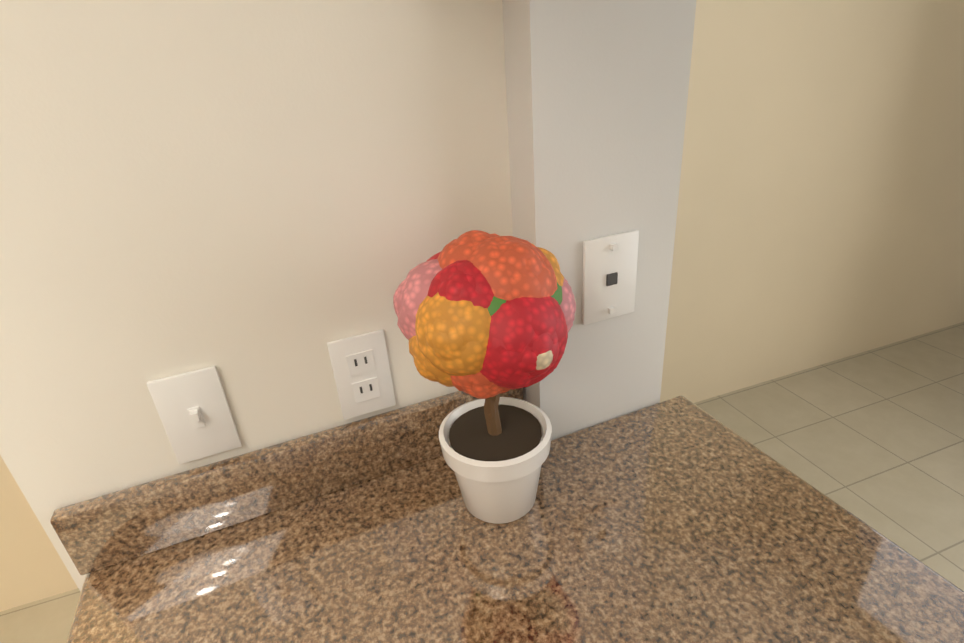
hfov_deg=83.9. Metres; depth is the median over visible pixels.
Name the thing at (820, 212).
wall
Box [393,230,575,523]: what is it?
potted plant
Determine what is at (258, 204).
wall
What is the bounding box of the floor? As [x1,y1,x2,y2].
[0,322,963,642]
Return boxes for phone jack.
[582,230,638,324]
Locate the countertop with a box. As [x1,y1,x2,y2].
[50,388,963,642]
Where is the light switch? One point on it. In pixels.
(194, 412)
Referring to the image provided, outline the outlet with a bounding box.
[327,329,395,419]
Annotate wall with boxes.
[0,0,512,591]
[0,0,963,611]
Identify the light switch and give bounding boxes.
[147,366,241,463]
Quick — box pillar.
[502,0,695,439]
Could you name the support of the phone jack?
attached to the pillar
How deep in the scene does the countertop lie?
0.62 m
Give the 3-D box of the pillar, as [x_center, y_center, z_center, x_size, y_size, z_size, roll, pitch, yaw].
[0.215,-0.177,0.577,0.250,2.650,2.896,-14,28,-19]
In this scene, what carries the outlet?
attached to the wall at (258, 204)
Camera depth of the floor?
2.10 m

